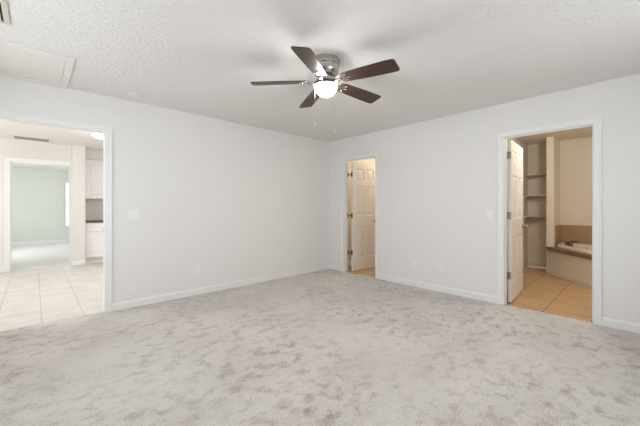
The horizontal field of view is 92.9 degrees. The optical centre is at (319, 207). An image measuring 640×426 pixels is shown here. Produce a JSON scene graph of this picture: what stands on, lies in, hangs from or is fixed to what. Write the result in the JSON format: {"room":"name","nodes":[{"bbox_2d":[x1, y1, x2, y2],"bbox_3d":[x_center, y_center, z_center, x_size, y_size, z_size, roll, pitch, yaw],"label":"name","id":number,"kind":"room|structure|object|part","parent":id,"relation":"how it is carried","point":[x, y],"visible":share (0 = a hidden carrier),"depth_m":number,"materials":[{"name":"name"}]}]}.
{"room":"empty bedroom","nodes":[
{"label":"empty bedroom","id":0,"kind":"room"},
{"bbox_2d":[0,138,71,267],"bbox_3d":[-6.115,-0.040,5.268,2.812,2.440,0.115,0,0,-43],"label":"wall","id":1,"kind":"structure","parent":0,"point":[8,147],"depth_m":5.66,"materials":[{"name":"white paint"}]},
{"bbox_2d":[5,156,71,271],"bbox_3d":[-5.437,0.126,5.905,0.951,2.109,0.149,0,0,-43],"label":"door frame","id":2,"kind":"structure","parent":1,"relation":"attached to","point":[8,160],"depth_m":5.59,"materials":[{"name":"white wood"}]},
{"bbox_2d":[0,260,85,272],"bbox_3d":[-5.986,1.137,5.289,3.028,0.086,0.040,0,0,-42],"label":"baseboard","id":3,"kind":"structure","parent":1,"relation":"attached to","point":[2,270],"depth_m":6.19,"materials":[{"name":"white wood"}]},
{"bbox_2d":[12,167,68,241],"bbox_3d":[-9.075,-0.040,9.869,3.600,2.440,0.115,0,0,-43],"label":"wall","id":4,"kind":"structure","parent":0,"point":[37,193],"depth_m":9.80,"materials":[{"name":"white paint"}]},
{"bbox_2d":[12,239,68,245],"bbox_3d":[-9.031,1.125,9.822,3.600,0.110,0.014,0,0,-43],"label":"baseboard","id":5,"kind":"structure","parent":4,"relation":"attached to","point":[61,240],"depth_m":9.82,"materials":[{"name":"white wood"}]},
{"bbox_2d":[63,182,68,227],"bbox_3d":[-8.308,-0.090,10.543,0.920,1.540,0.128,0,0,-43],"label":"window","id":6,"kind":"structure","parent":4,"relation":"in","point":[65,183],"depth_m":10.27,"materials":[{"name":"white glass"}]},
{"bbox_2d":[0,120,102,169],"bbox_3d":[-5.779,-1.300,6.654,5.200,0.080,9.085,0,0,-43],"label":"ceiling","id":7,"kind":"structure","parent":0,"point":[63,136],"depth_m":5.32,"materials":[{"name":"white paint"}]},
{"bbox_2d":[11,135,51,142],"bbox_3d":[-5.260,-1.253,5.554,0.530,0.014,0.360,0,0,-43],"label":"ceiling vent","id":8,"kind":"object","parent":7,"relation":"in","point":[12,136],"visible":1,"depth_m":5.50,"materials":[{"name":"white metal"}]},
{"bbox_2d":[91,132,102,138],"bbox_3d":[-3.735,-1.223,5.230,0.330,0.074,0.330,0,0,-43],"label":"dome light","id":9,"kind":"object","parent":7,"relation":"attached to","point":[97,135],"visible":0.52,"depth_m":5.11,"materials":[{"name":"white glass"}]},
{"bbox_2d":[69,145,84,262],"bbox_3d":[-5.214,-0.040,6.520,0.216,2.440,0.785,0,0,-43],"label":"wall","id":10,"kind":"structure","parent":0,"point":[78,152],"depth_m":6.24,"materials":[{"name":"white paint"}]},
{"bbox_2d":[85,199,102,219],"bbox_3d":[-4.573,-0.040,7.582,2.172,2.440,0.115,0,0,-43],"label":"wall","id":11,"kind":"structure","parent":0,"point":[93,207],"depth_m":6.95,"materials":[{"name":"white paint"}]},
{"bbox_2d":[85,159,102,198],"bbox_3d":[-4.973,-0.621,6.892,0.600,0.862,0.338,0,0,-43],"label":"upper cabinet","id":12,"kind":"object","parent":11,"relation":"attached to","point":[93,168],"visible":0.56,"depth_m":6.67,"materials":[{"name":"white paint"}]},
{"bbox_2d":[85,149,102,159],"bbox_3d":[-4.414,-1.157,7.412,2.172,0.205,0.350,0,0,-43],"label":"soffit kitchen","id":13,"kind":"structure","parent":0,"point":[89,154],"depth_m":6.67,"materials":[{"name":"white paint"}]},
{"bbox_2d":[0,75,374,302],"bbox_3d":[-0.944,-0.040,4.885,6.705,2.440,0.115,0,0,-43],"label":"wall","id":14,"kind":"structure","parent":0,"point":[207,192],"depth_m":4.13,"materials":[{"name":"white paint"}]},
{"bbox_2d":[0,110,111,311],"bbox_3d":[-2.799,0.132,3.142,1.064,2.097,0.149,0,0,-43],"label":"door frame","id":15,"kind":"structure","parent":14,"relation":"attached to","point":[4,115],"depth_m":3.42,"materials":[{"name":"white wood"}]},
{"bbox_2d":[128,209,138,218],"bbox_3d":[-2.210,0.077,3.605,0.118,0.116,0.018,0,0,-43],"label":"light switch","id":16,"kind":"object","parent":14,"relation":"attached to","point":[132,213],"visible":1,"depth_m":3.61,"materials":[{"name":"white plastic"}]},
{"bbox_2d":[194,264,199,272],"bbox_3d":[-1.666,0.825,4.122,0.072,0.116,0.009,0,0,-43],"label":"wall outlet","id":17,"kind":"object","parent":14,"relation":"attached to","point":[196,266],"visible":1,"depth_m":4.11,"materials":[{"name":"white plastic"}]},
{"bbox_2d":[112,264,329,310],"bbox_3d":[-1.579,1.137,4.200,4.840,0.086,0.014,0,0,-43],"label":"baseboard","id":18,"kind":"structure","parent":14,"relation":"attached to","point":[180,294],"depth_m":4.21,"materials":[{"name":"white wood"}]},
{"bbox_2d":[0,242,639,425],"bbox_3d":[-2.516,1.220,6.321,9.500,0.080,14.040,0,0,-43],"label":"floor","id":19,"kind":"structure","parent":0,"point":[328,347],"depth_m":2.42,"materials":[{"name":"carpet"}]},
{"bbox_2d":[85,222,102,262],"bbox_3d":[-4.899,0.753,6.783,0.600,0.861,0.597,0,0,-43],"label":"base cabinet","id":20,"kind":"object","parent":19,"relation":"on","point":[93,231],"visible":0.59,"depth_m":6.47,"materials":[{"name":"white paint"}]},
{"bbox_2d":[85,220,102,222],"bbox_3d":[-4.882,0.303,6.788,0.630,0.037,0.612,0,0,-43],"label":"countertop","id":21,"kind":"structure","parent":20,"relation":"on","point":[86,221],"depth_m":6.49,"materials":[{"name":"laminate"}]},
{"bbox_3d":[-4.701,0.420,6.572,0.576,0.170,0.019,0,0,-43],"label":"drawer","id":22,"kind":"part","parent":20,"relation":"part of","materials":[{"name":"white paint"}]},
{"bbox_3d":[-4.701,0.792,6.572,0.576,0.535,0.019,0,0,-43],"label":"cabinet door","id":23,"kind":"part","parent":20,"relation":"part of","materials":[{"name":"white paint"}]},
{"bbox_2d":[546,243,591,287],"bbox_3d":[4.408,0.915,4.627,1.723,0.529,1.682,0,0,-43],"label":"bathtub","id":24,"kind":"object","parent":19,"relation":"on","point":[573,264],"visible":0.26,"depth_m":4.90,"materials":[{"name":"white ceramic"}]},
{"bbox_3d":[3.986,1.143,4.675,0.012,0.075,1.551,0,0,6],"label":"apron baseboard","id":25,"kind":"part","parent":24,"relation":"part of","materials":[{"name":"beige paint"}]},
{"bbox_2d":[564,241,578,246],"bbox_3d":[4.251,0.605,5.194,0.153,0.092,0.299,0,0,3],"label":"faucet","id":26,"kind":"object","parent":24,"relation":"on","point":[566,242],"visible":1,"depth_m":5.15,"materials":[{"name":"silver metal"}]},
{"bbox_2d":[0,0,639,141],"bbox_3d":[0.073,-1.300,2.441,4.840,0.080,4.840,0,0,-43],"label":"ceiling","id":27,"kind":"structure","parent":0,"point":[198,57],"depth_m":2.41,"materials":[{"name":"white paint"}]},
{"bbox_2d":[0,0,9,25],"bbox_3d":[-2.138,-1.253,1.859,0.330,0.014,0.330,0,0,-43],"label":"ceiling vent","id":28,"kind":"object","parent":27,"relation":"in","point":[4,12],"visible":1,"depth_m":1.96,"materials":[{"name":"beige metal"}]},
{"bbox_2d":[0,39,74,88],"bbox_3d":[-2.644,-1.252,2.620,0.765,0.017,0.851,0,0,-43],"label":"attic hatch","id":29,"kind":"object","parent":27,"relation":"attached to","point":[18,61],"visible":1,"depth_m":2.67,"materials":[{"name":"white paint"}]},
{"bbox_3d":[-2.636,-1.257,2.627,0.627,0.006,0.693,0,0,-43],"label":"hatch panel","id":30,"kind":"part","parent":29,"relation":"part of","materials":[{"name":"white paint"}]},
{"bbox_2d":[127,92,140,98],"bbox_3d":[-2.071,-1.241,3.387,0.136,0.038,0.136,0,0,-43],"label":"smoke detector","id":31,"kind":"object","parent":27,"relation":"attached to","point":[132,95],"visible":1,"depth_m":3.35,"materials":[{"name":"white plastic"}]},
{"bbox_2d":[250,46,399,132],"bbox_3d":[0.082,-0.936,2.609,1.211,0.647,1.229,0,0,-43],"label":"ceiling fan","id":32,"kind":"object","parent":27,"relation":"hanging from","point":[325,66],"visible":1,"depth_m":2.51,"materials":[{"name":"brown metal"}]},
{"bbox_3d":[-0.342,-1.062,2.592,0.484,0.006,0.148,-2,13,-1],"label":"blade","id":33,"kind":"part","parent":32,"relation":"part of","materials":[{"name":"brown wood"}]},
{"bbox_3d":[-0.063,-1.062,2.225,0.148,0.006,0.484,13,6,16],"label":"blade","id":34,"kind":"part","parent":32,"relation":"part of","materials":[{"name":"brown wood"}]},
{"bbox_3d":[-0.079,-1.062,2.970,0.148,0.006,0.484,-13,2,-19],"label":"blade","id":35,"kind":"part","parent":32,"relation":"part of","materials":[{"name":"brown wood"}]},
{"bbox_3d":[0.050,-0.993,2.600,0.192,0.090,0.192,0,0,-43],"label":"globe","id":36,"kind":"part","parent":32,"relation":"part of","materials":[{"name":"white glass"}]},
{"bbox_3d":[0.362,-1.062,2.837,0.484,0.006,0.148,3,-14,-37],"label":"blade","id":37,"kind":"part","parent":32,"relation":"part of","materials":[{"name":"brown wood"}]},
{"bbox_3d":[0.371,-1.062,2.377,0.484,0.006,0.148,3,-11,35],"label":"blade","id":38,"kind":"part","parent":32,"relation":"part of","materials":[{"name":"brown wood"}]},
{"bbox_2d":[329,73,639,323],"bbox_3d":[1.918,-0.040,4.096,0.115,2.440,4.955,0,0,-43],"label":"wall","id":39,"kind":"structure","parent":0,"point":[438,177],"depth_m":3.94,"materials":[{"name":"white paint"}]},
{"bbox_2d":[341,152,378,278],"bbox_3d":[0.722,0.132,5.368,0.149,2.097,0.837,0,0,-43],"label":"door frame","id":40,"kind":"structure","parent":39,"relation":"attached to","point":[344,161],"depth_m":5.59,"materials":[{"name":"white wood"}]},
{"bbox_2d":[348,162,374,270],"bbox_3d":[0.832,0.167,5.791,0.734,2.003,0.182,0,0,-38],"label":"door","id":41,"kind":"structure","parent":39,"relation":"in","point":[362,215],"depth_m":5.76,"materials":[{"name":"white paint"}]},
{"bbox_2d":[437,263,441,270],"bbox_3d":[1.677,0.835,4.257,0.016,0.116,0.072,0,0,-43],"label":"cable plate","id":42,"kind":"object","parent":39,"relation":"attached to","point":[439,265],"visible":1,"depth_m":4.26,"materials":[{"name":"white plastic"}]},
{"bbox_2d":[329,264,639,332],"bbox_3d":[1.836,1.137,4.088,0.014,0.086,4.826,0,0,-43],"label":"baseboard","id":43,"kind":"structure","parent":39,"relation":"attached to","point":[608,322],"depth_m":4.01,"materials":[{"name":"white wood"}]},
{"bbox_2d":[487,210,492,218],"bbox_3d":[2.116,0.090,3.788,0.018,0.116,0.072,0,0,-43],"label":"light switch","id":44,"kind":"object","parent":39,"relation":"attached to","point":[489,212],"visible":1,"depth_m":3.79,"materials":[{"name":"white plastic"}]},
{"bbox_2d":[507,140,528,301],"bbox_3d":[2.585,0.167,4.016,0.179,2.003,0.850,0,0,42],"label":"door","id":45,"kind":"structure","parent":39,"relation":"in","point":[515,152],"depth_m":3.92,"materials":[{"name":"white paint"}]},
{"bbox_2d":[498,116,601,325],"bbox_3d":[2.546,0.132,3.428,0.149,2.097,0.935,0,0,-43],"label":"door frame","id":46,"kind":"structure","parent":39,"relation":"attached to","point":[595,122],"depth_m":3.22,"materials":[{"name":"white wood"}]},
{"bbox_2d":[507,138,527,270],"bbox_3d":[3.100,-0.040,5.186,3.100,2.440,0.115,0,0,-43],"label":"wall","id":47,"kind":"structure","parent":0,"point":[524,146],"depth_m":5.96,"materials":[{"name":"beige paint"}]},
{"bbox_2d":[507,262,546,271],"bbox_3d":[3.275,1.137,4.915,2.985,0.086,0.520,0,0,-43],"label":"baseboard","id":48,"kind":"structure","parent":47,"relation":"attached to","point":[531,264],"depth_m":6.00,"materials":[{"name":"beige paint"}]},
{"bbox_2d":[546,136,559,267],"bbox_3d":[4.301,-0.040,5.608,0.540,2.440,0.105,0,0,-43],"label":"wall","id":49,"kind":"structure","parent":0,"point":[552,144],"depth_m":5.44,"materials":[{"name":"beige paint"}]},
{"bbox_2d":[516,126,591,144],"bbox_3d":[3.813,-1.300,4.343,2.985,0.080,2.090,0,0,-43],"label":"ceiling","id":50,"kind":"structure","parent":0,"point":[585,132],"depth_m":5.39,"materials":[{"name":"beige paint"}]},
{"bbox_2d":[528,137,591,263],"bbox_3d":[4.982,-0.040,5.362,0.115,2.440,2.205,0,0,-43],"label":"wall","id":51,"kind":"structure","parent":0,"point":[575,154],"depth_m":5.70,"materials":[{"name":"beige paint"}]},
{"bbox_2d":[524,174,545,177],"bbox_3d":[4.208,-0.618,5.870,0.312,0.036,0.399,0,0,-43],"label":"shelf","id":52,"kind":"object","parent":51,"relation":"attached to","point":[535,175],"visible":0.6,"depth_m":5.93,"materials":[{"name":"beige paint"}]},
{"bbox_2d":[524,195,545,197],"bbox_3d":[4.208,-0.213,5.870,0.312,0.036,0.399,0,0,-43],"label":"shelf","id":53,"kind":"object","parent":51,"relation":"attached to","point":[535,196],"visible":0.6,"depth_m":5.96,"materials":[{"name":"beige paint"}]},
{"bbox_2d":[524,216,545,217],"bbox_3d":[4.208,0.192,5.870,0.312,0.036,0.399,0,0,-43],"label":"shelf","id":54,"kind":"object","parent":51,"relation":"attached to","point":[525,216],"visible":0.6,"depth_m":5.93,"materials":[{"name":"beige paint"}]},
{"bbox_2d":[555,225,591,245],"bbox_3d":[4.914,0.513,5.027,0.437,0.370,1.574,0,0,-43],"label":"backsplash","id":55,"kind":"structure","parent":51,"relation":"attached to","point":[583,234],"depth_m":5.57,"materials":[{"name":"brown tile"}]}
]}

